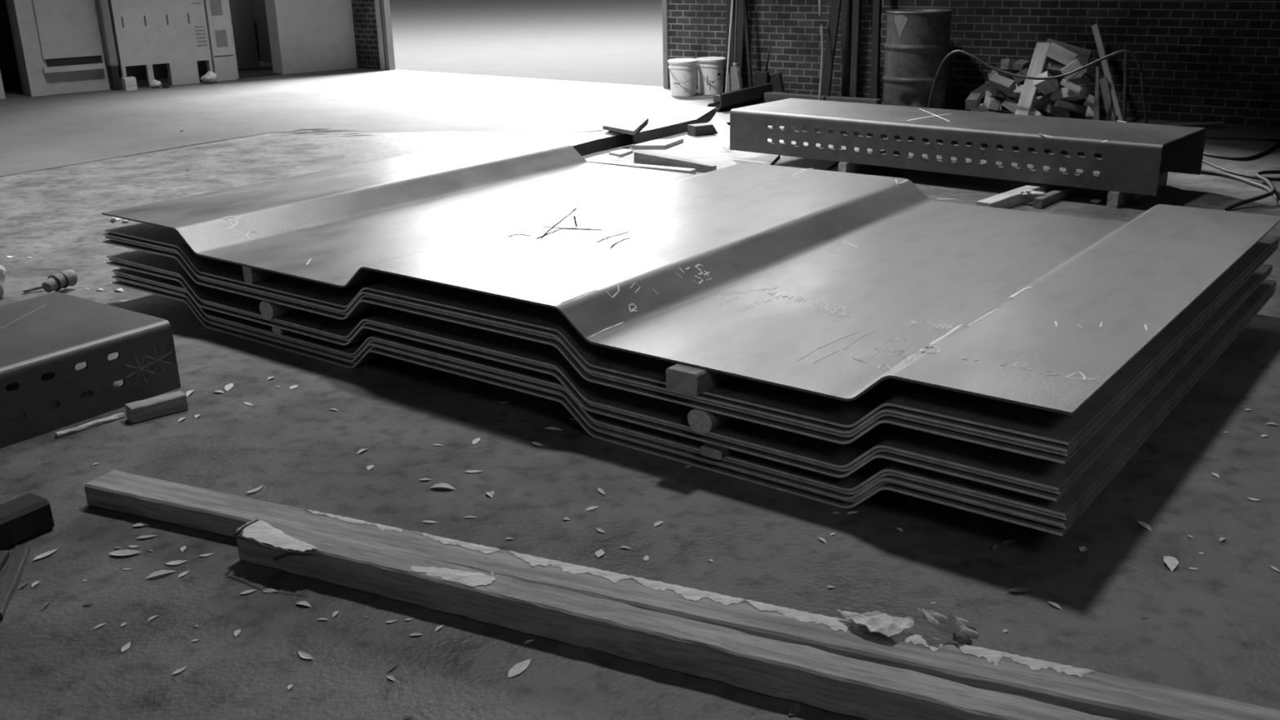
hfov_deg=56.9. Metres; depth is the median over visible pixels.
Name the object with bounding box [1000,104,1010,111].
wood offcut
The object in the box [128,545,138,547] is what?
dry leaf
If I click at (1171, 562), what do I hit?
dry leaf
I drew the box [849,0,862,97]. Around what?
post
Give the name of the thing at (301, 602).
dry leaf
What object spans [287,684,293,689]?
dry leaf
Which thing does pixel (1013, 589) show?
dry leaf
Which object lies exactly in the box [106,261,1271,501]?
sheet
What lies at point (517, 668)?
dry leaf
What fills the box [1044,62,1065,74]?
wood offcut
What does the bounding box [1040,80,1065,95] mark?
wood offcut
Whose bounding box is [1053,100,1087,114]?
wood offcut
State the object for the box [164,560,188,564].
dry leaf
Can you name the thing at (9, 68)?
wall
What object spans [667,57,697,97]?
plastic bucket
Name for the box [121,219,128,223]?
foil wad
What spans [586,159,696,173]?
board
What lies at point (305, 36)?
wall
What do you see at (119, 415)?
wood strip
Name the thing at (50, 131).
floor
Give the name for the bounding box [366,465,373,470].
dry leaf
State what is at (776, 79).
metal scoop
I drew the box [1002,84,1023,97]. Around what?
wood offcut
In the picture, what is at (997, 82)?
wood offcut
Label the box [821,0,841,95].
leaning board
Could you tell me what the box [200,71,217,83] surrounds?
scrap
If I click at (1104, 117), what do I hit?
wood offcut
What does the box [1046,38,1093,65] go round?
plank
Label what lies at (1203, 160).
power cable
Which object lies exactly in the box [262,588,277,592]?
dry leaf
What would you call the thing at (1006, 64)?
wood offcut
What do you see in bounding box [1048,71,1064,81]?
wood offcut
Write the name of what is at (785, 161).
mat
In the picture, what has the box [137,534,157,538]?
dry leaf
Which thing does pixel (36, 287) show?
stick
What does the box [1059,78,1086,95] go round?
wood offcut
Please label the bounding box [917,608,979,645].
glove
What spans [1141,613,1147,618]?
dry leaf
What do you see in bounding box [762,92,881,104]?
base timber
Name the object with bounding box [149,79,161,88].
scrap
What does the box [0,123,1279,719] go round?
floor
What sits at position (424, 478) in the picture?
dry leaf
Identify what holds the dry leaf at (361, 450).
on the floor at (1213, 628)
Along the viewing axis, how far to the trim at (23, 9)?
13.61 m
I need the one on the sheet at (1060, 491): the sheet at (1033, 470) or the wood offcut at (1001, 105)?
the sheet at (1033, 470)
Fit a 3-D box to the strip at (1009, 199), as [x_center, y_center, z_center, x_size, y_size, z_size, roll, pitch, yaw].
[2.255,-0.974,6.995,0.093,0.071,0.928,16,26,41]
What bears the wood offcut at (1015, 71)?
on the wood offcut at (988, 94)
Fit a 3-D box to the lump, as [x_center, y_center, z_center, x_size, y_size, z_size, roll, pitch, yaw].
[-2.974,-0.359,5.433,0.112,0.153,0.104,-1,19,0]
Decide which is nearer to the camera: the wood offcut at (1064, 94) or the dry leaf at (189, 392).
the dry leaf at (189, 392)
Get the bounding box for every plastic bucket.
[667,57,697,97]
[696,57,725,95]
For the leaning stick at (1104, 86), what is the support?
on the floor at (50, 131)
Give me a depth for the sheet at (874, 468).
3.53 m
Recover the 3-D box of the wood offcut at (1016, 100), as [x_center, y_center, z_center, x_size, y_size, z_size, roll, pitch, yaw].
[3.314,-2.232,10.112,0.112,0.090,0.201,-15,24,-35]
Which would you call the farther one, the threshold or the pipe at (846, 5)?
the threshold
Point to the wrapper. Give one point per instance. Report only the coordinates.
(1029, 192)
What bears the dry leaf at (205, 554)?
on the floor at (1213, 628)
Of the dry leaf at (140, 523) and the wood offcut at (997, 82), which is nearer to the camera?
the dry leaf at (140, 523)
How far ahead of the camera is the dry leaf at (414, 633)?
2.67 m
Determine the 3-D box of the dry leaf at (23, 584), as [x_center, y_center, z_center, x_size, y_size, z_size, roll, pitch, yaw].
[-1.523,0.556,2.920,0.014,0.004,0.038,3,20,13]
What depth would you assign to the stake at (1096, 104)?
9.37 m
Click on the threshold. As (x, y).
(242, 73)
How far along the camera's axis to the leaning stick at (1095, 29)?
9.89 m
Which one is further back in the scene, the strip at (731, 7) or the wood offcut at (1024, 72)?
the strip at (731, 7)
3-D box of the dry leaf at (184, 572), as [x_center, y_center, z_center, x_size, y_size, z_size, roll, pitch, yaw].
[-1.142,0.536,2.957,0.015,0.003,0.037,9,21,26]
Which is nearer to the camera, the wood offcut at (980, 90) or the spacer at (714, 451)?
the spacer at (714, 451)
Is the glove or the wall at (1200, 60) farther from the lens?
the wall at (1200, 60)
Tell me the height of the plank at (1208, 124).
0.041 m
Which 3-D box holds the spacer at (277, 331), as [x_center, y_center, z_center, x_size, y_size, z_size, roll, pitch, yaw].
[-0.761,-0.415,5.461,0.062,0.030,2.200,13,24,35]
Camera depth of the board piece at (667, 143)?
9.00 m
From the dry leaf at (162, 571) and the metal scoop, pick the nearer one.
the dry leaf at (162, 571)
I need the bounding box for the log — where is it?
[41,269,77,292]
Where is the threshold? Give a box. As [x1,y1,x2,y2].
[237,68,281,78]
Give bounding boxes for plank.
[736,0,744,80]
[1014,42,1050,115]
[1044,42,1078,66]
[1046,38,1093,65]
[1060,57,1084,80]
[1162,121,1226,128]
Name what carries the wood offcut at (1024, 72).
on the wood offcut at (1016, 93)
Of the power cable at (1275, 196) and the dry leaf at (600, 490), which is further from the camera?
the power cable at (1275, 196)
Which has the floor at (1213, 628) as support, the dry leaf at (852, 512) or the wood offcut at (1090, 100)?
the dry leaf at (852, 512)
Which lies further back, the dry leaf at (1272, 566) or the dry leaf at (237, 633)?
the dry leaf at (1272, 566)
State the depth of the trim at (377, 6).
15.88 m
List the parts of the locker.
leg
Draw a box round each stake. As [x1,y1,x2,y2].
[1093,66,1099,119]
[1122,53,1127,122]
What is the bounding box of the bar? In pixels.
[870,0,881,98]
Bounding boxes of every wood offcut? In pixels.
[964,93,981,110]
[968,84,986,101]
[973,103,989,111]
[983,80,1016,92]
[983,96,999,110]
[985,90,1013,102]
[986,84,999,96]
[986,90,1002,97]
[987,71,1015,79]
[988,73,1016,94]
[991,65,1010,72]
[1000,58,1019,70]
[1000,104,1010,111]
[1001,97,1017,114]
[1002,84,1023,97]
[1010,67,1026,80]
[1012,58,1030,70]
[1012,67,1028,84]
[1013,93,1041,102]
[1020,53,1033,71]
[1030,106,1043,115]
[1032,71,1058,94]
[1032,93,1053,110]
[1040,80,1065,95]
[1042,102,1071,118]
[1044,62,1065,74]
[1045,56,1063,65]
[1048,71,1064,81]
[1050,84,1091,102]
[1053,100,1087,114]
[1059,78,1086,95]
[1061,67,1093,81]
[1066,88,1091,111]
[1068,111,1086,119]
[1069,73,1089,84]
[1078,95,1102,106]
[1083,94,1094,106]
[1084,106,1102,120]
[1099,102,1106,115]
[1101,114,1118,121]
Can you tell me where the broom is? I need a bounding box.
[727,0,742,92]
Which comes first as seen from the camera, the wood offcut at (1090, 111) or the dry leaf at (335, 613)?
the dry leaf at (335, 613)
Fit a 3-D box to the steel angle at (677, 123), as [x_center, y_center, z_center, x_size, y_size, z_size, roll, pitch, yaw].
[0.202,-1.931,9.671,0.264,0.145,1.216,12,23,33]
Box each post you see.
[725,0,735,75]
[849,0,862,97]
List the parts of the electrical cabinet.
leg, leg, kick panel, leg, leg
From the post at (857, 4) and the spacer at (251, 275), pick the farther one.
the post at (857, 4)
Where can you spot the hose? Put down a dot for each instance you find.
(1130, 52)
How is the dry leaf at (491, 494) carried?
on the floor at (1213, 628)
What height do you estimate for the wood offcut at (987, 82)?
0.115 m
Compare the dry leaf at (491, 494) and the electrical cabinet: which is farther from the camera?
the electrical cabinet
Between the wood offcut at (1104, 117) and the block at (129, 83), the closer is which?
the wood offcut at (1104, 117)
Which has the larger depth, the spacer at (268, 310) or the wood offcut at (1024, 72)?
the wood offcut at (1024, 72)
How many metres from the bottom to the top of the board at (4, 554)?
0.023 m
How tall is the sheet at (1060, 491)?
0.098 m
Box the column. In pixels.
[95,0,120,90]
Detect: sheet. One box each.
[102,137,1279,415]
[102,232,1279,452]
[102,239,1278,463]
[104,222,1279,444]
[105,235,1279,456]
[106,249,1272,490]
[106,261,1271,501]
[108,257,1272,494]
[111,267,1276,516]
[111,275,1275,526]
[111,280,1274,536]
[114,272,1276,520]
[115,279,1275,528]
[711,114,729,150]
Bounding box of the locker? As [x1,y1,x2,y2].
[203,0,237,81]
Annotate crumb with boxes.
[1089,199,1101,203]
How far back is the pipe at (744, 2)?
12.10 m
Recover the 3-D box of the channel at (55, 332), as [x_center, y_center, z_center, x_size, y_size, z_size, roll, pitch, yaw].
[-2.596,0.221,3.577,0.757,0.254,2.200,12,23,33]
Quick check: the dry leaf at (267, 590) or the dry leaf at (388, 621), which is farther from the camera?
the dry leaf at (267, 590)
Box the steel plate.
[602,115,648,135]
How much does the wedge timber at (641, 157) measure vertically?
0.090 m
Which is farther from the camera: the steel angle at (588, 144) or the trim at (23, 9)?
the trim at (23, 9)
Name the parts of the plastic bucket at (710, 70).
lid, handle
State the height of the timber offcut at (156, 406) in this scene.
0.056 m
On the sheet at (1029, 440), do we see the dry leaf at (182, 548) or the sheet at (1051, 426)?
the sheet at (1051, 426)
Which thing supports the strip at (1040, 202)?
on the floor at (1213, 628)
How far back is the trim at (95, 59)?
13.96 m
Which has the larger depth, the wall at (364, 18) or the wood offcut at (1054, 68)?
the wall at (364, 18)
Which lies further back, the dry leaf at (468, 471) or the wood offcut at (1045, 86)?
the wood offcut at (1045, 86)
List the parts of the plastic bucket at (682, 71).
lid, handle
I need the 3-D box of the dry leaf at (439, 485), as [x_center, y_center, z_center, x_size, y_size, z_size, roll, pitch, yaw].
[-0.568,0.365,3.398,0.079,0.012,0.027,2,19,9]
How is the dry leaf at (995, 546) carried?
on the floor at (1213, 628)
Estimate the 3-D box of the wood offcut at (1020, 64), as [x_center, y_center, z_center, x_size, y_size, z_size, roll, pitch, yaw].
[3.250,-2.517,10.073,0.088,0.082,0.181,12,23,34]
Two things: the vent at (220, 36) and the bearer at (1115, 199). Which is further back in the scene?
the vent at (220, 36)
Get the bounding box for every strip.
[55,413,124,437]
[724,0,733,92]
[975,182,1062,208]
[1032,186,1075,208]
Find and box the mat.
[774,155,839,170]
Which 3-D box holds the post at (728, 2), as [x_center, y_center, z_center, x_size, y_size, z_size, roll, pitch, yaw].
[0.944,-3.898,12.198,0.100,2.188,0.060,14,24,37]
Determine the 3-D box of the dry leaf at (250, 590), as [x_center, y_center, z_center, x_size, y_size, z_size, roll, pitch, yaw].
[-0.950,0.563,2.865,0.041,0.004,0.016,-12,22,-28]
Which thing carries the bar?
on the floor at (50, 131)
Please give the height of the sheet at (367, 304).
0.098 m
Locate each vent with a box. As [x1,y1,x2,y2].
[209,0,222,15]
[214,30,227,46]
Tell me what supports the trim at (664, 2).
attached to the wall at (1200, 60)
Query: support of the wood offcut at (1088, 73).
on the wood offcut at (1077, 101)
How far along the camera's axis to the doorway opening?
21.36 m
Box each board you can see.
[0,543,30,621]
[0,550,9,568]
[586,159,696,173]
[612,133,780,174]
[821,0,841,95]
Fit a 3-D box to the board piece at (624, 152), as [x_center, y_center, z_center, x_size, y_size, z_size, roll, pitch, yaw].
[-0.130,-1.535,8.755,0.132,0.019,0.221,13,24,35]
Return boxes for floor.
[0,61,1279,177]
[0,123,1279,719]
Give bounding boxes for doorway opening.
[389,0,663,86]
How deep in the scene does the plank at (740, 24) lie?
12.24 m
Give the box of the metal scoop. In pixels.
[768,73,784,92]
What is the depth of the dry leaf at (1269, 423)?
3.71 m
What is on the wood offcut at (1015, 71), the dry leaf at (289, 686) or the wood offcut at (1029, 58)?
the wood offcut at (1029, 58)
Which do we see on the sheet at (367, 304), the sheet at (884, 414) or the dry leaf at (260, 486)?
the sheet at (884, 414)
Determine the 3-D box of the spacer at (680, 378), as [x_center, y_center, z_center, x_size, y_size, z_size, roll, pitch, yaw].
[0.783,-0.235,4.227,0.111,0.068,2.200,13,24,35]
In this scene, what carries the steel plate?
on the steel angle at (677, 123)
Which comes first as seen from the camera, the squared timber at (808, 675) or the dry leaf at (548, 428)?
the squared timber at (808, 675)
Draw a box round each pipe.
[742,0,752,87]
[840,0,851,97]
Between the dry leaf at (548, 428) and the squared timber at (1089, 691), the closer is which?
the squared timber at (1089, 691)
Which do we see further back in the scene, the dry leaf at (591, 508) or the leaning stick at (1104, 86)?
the leaning stick at (1104, 86)
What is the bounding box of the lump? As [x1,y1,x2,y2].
[0,265,5,297]
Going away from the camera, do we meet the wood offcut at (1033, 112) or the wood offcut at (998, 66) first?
the wood offcut at (1033, 112)
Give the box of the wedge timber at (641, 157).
[634,150,716,172]
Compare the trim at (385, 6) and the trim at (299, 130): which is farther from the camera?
the trim at (385, 6)
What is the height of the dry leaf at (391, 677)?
0.004 m
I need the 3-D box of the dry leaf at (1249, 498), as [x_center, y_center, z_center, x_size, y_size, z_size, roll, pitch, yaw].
[1.675,0.380,3.222,0.036,0.004,0.014,7,21,23]
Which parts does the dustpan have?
handle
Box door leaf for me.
[228,0,259,68]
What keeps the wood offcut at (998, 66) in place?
on the wood offcut
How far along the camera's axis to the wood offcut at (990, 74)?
10.15 m
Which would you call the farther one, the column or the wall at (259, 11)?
the wall at (259, 11)
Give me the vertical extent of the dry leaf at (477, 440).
0.003 m
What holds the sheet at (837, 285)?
on the spacer at (680, 378)
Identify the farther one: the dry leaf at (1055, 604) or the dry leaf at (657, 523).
the dry leaf at (657, 523)
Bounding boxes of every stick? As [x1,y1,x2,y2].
[22,284,42,293]
[1091,23,1122,121]
[1099,76,1116,121]
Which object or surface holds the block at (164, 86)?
on the floor at (50, 131)
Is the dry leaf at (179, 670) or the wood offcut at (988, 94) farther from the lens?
the wood offcut at (988, 94)
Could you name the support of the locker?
on the floor at (50, 131)
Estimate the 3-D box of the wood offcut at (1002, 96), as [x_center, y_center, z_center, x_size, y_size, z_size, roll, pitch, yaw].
[3.222,-2.336,10.483,0.316,0.168,0.109,-5,19,-11]
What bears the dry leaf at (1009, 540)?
on the floor at (1213, 628)
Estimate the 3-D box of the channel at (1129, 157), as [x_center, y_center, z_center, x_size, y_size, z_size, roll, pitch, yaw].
[2.012,-1.448,7.774,2.995,0.288,0.952,15,25,38]
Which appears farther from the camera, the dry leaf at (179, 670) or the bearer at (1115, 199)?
the bearer at (1115, 199)
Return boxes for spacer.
[242,266,283,284]
[259,300,301,319]
[271,326,289,334]
[666,363,733,396]
[687,408,733,434]
[700,443,735,460]
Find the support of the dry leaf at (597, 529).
on the floor at (1213, 628)
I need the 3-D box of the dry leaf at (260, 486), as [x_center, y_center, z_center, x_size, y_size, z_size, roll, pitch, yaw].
[-1.111,0.375,3.412,0.020,0.007,0.063,11,23,31]
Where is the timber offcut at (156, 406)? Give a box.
[124,391,188,423]
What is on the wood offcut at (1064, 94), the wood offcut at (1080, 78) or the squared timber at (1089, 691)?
the wood offcut at (1080, 78)
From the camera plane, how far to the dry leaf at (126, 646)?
2.65 m
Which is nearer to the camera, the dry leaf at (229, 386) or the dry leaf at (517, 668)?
the dry leaf at (517, 668)
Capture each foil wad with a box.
[108,217,121,223]
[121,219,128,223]
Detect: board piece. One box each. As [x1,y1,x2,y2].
[608,148,632,156]
[631,137,683,149]
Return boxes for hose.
[927,49,1148,124]
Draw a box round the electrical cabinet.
[107,0,213,87]
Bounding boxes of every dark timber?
[0,493,54,550]
[687,122,718,136]
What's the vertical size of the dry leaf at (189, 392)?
0.007 m
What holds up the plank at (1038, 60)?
on the floor at (50, 131)
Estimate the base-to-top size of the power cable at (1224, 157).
0.024 m
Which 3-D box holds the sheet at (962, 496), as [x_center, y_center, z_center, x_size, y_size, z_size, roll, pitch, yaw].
[0.090,-0.290,5.038,4.259,0.098,2.528,13,24,35]
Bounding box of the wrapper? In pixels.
[1020,189,1044,195]
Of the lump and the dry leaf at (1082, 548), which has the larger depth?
the lump
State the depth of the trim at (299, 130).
10.28 m
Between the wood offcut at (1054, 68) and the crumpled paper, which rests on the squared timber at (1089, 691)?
the crumpled paper
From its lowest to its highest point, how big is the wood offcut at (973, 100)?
0.122 m
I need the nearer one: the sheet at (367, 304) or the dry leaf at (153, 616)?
the dry leaf at (153, 616)
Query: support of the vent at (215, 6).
attached to the locker
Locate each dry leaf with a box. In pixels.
[17,582,28,589]
[31,580,39,587]
[33,548,57,559]
[41,601,50,610]
[93,622,106,629]
[108,549,142,555]
[120,641,130,652]
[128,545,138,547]
[132,522,150,526]
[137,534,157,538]
[145,569,176,579]
[147,615,157,621]
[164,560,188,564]
[172,665,187,674]
[177,571,188,577]
[180,546,186,551]
[186,390,193,396]
[199,552,214,556]
[224,382,233,391]
[233,629,240,636]
[239,589,256,594]
[245,484,262,493]
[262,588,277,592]
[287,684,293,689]
[289,385,297,389]
[295,600,311,607]
[297,650,314,658]
[332,610,339,617]
[357,448,367,453]
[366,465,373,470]
[385,619,397,622]
[386,662,399,672]
[386,675,395,681]
[408,632,423,635]
[418,477,431,480]
[422,520,439,523]
[430,483,455,489]
[435,625,444,631]
[463,470,481,472]
[471,437,479,444]
[485,490,493,497]
[507,658,531,677]
[531,441,542,445]
[544,426,562,430]
[585,506,599,511]
[595,549,604,557]
[596,528,604,533]
[597,488,604,494]
[643,555,649,560]
[653,520,663,526]
[788,702,799,715]
[817,537,826,543]
[846,511,857,514]
[992,544,999,551]
[1000,538,1020,545]
[1008,587,1031,591]
[1047,601,1062,610]
[1078,546,1086,551]
[1137,520,1151,530]
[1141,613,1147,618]
[1163,555,1178,571]
[1247,497,1261,500]
[1265,422,1279,426]
[1270,565,1279,571]
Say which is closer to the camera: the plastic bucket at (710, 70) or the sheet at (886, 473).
the sheet at (886, 473)
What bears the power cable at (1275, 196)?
on the floor at (1213, 628)
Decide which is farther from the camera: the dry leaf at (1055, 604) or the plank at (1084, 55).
the plank at (1084, 55)
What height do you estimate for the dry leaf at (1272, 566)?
0.003 m
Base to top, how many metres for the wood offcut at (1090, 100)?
0.141 m
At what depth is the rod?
11.26 m
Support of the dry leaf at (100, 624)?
on the floor at (1213, 628)
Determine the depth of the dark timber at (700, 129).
9.54 m
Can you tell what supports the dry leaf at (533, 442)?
on the floor at (1213, 628)
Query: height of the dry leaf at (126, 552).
0.007 m
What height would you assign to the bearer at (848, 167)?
0.090 m
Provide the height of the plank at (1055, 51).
0.193 m
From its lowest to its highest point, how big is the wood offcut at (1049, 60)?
0.108 m
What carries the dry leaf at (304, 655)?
on the floor at (1213, 628)
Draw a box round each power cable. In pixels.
[1200,168,1279,206]
[1202,159,1279,180]
[1203,141,1279,160]
[1224,169,1279,210]
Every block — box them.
[120,76,137,91]
[161,84,169,88]
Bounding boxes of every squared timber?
[84,469,1279,719]
[234,516,1118,719]
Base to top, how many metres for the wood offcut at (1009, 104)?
0.169 m
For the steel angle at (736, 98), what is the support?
on the floor at (50, 131)
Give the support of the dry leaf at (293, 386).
on the floor at (1213, 628)
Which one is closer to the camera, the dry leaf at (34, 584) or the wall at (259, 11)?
the dry leaf at (34, 584)
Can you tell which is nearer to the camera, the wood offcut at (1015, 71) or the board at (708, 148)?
the board at (708, 148)
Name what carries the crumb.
on the floor at (1213, 628)
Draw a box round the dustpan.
[754,44,771,85]
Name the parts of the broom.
handle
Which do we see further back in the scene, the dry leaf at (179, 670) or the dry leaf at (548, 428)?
the dry leaf at (548, 428)
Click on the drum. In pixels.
(917, 43)
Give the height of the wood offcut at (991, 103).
0.098 m
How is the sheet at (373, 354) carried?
on the floor at (1213, 628)
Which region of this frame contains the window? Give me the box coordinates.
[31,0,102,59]
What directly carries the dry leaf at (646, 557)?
on the floor at (1213, 628)
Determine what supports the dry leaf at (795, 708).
on the floor at (1213, 628)
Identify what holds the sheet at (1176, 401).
on the sheet at (373, 354)
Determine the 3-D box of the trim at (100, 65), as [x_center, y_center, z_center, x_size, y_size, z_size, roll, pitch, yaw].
[-6.687,-3.450,13.957,0.686,0.060,0.100,-17,25,-38]
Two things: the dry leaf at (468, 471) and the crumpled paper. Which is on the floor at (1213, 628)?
the dry leaf at (468, 471)
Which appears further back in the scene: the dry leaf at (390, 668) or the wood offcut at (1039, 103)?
the wood offcut at (1039, 103)
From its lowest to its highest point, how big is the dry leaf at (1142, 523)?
0.004 m
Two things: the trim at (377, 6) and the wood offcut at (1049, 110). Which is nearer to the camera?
the wood offcut at (1049, 110)
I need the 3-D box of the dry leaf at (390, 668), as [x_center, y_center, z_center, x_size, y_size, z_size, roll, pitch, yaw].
[-0.533,0.662,2.549,0.012,0.004,0.042,9,22,27]
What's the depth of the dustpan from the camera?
12.11 m
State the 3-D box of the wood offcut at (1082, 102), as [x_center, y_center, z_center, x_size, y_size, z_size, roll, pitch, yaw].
[3.750,-2.182,10.022,0.310,0.100,0.112,-5,19,-11]
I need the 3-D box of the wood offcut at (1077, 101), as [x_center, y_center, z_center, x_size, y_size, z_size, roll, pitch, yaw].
[3.629,-2.199,9.869,0.285,0.253,0.145,-7,20,-16]
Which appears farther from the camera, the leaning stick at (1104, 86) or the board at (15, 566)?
the leaning stick at (1104, 86)
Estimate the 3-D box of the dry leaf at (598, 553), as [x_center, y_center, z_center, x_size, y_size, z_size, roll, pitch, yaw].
[-0.102,0.492,3.011,0.023,0.005,0.044,2,19,8]
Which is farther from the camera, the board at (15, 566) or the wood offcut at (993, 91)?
the wood offcut at (993, 91)
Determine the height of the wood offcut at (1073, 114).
0.080 m
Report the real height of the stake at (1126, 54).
0.618 m
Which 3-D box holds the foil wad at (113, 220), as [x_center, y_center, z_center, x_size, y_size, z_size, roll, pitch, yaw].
[-2.382,-0.637,5.359,0.058,0.032,0.056,-1,19,0]
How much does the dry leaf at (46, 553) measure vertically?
0.005 m
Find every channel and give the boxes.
[0,292,181,448]
[729,97,1206,195]
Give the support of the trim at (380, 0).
attached to the wall
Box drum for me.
[881,8,952,109]
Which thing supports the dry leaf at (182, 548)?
on the floor at (1213, 628)
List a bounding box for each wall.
[0,0,22,89]
[0,0,357,98]
[251,0,271,62]
[351,0,380,69]
[667,0,1279,128]
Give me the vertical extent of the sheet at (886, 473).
0.098 m
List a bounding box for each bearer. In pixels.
[838,150,908,173]
[1106,171,1168,208]
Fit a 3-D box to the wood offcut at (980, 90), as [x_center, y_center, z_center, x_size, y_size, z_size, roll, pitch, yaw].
[3.084,-2.410,10.647,0.246,0.207,0.120,-8,20,-19]
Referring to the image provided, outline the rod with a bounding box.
[817,0,823,100]
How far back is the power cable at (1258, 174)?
6.79 m
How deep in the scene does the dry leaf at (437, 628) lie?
2.69 m
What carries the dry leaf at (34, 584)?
on the floor at (1213, 628)
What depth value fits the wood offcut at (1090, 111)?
9.47 m
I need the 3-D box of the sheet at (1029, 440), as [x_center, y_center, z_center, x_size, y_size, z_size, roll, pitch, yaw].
[0.077,-0.474,4.980,4.259,0.098,2.528,13,24,35]
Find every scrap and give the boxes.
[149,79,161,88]
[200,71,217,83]
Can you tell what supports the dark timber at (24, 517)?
on the floor at (1213, 628)
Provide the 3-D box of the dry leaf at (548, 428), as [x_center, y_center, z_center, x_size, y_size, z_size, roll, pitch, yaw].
[-0.278,0.222,3.801,0.066,0.006,0.022,5,20,17]
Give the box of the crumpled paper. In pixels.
[836,609,914,637]
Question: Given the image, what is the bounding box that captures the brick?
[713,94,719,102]
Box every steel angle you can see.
[550,129,632,155]
[608,106,715,144]
[707,82,773,111]
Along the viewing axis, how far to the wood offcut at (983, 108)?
10.13 m
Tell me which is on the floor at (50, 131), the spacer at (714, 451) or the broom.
the broom
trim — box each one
[3,128,368,176]
[11,0,48,96]
[42,62,105,72]
[45,55,102,66]
[374,0,386,70]
[379,0,386,69]
[380,0,395,70]
[662,0,668,88]
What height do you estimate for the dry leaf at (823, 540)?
0.004 m
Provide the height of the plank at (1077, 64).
0.176 m
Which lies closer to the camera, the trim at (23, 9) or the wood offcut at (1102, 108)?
the wood offcut at (1102, 108)

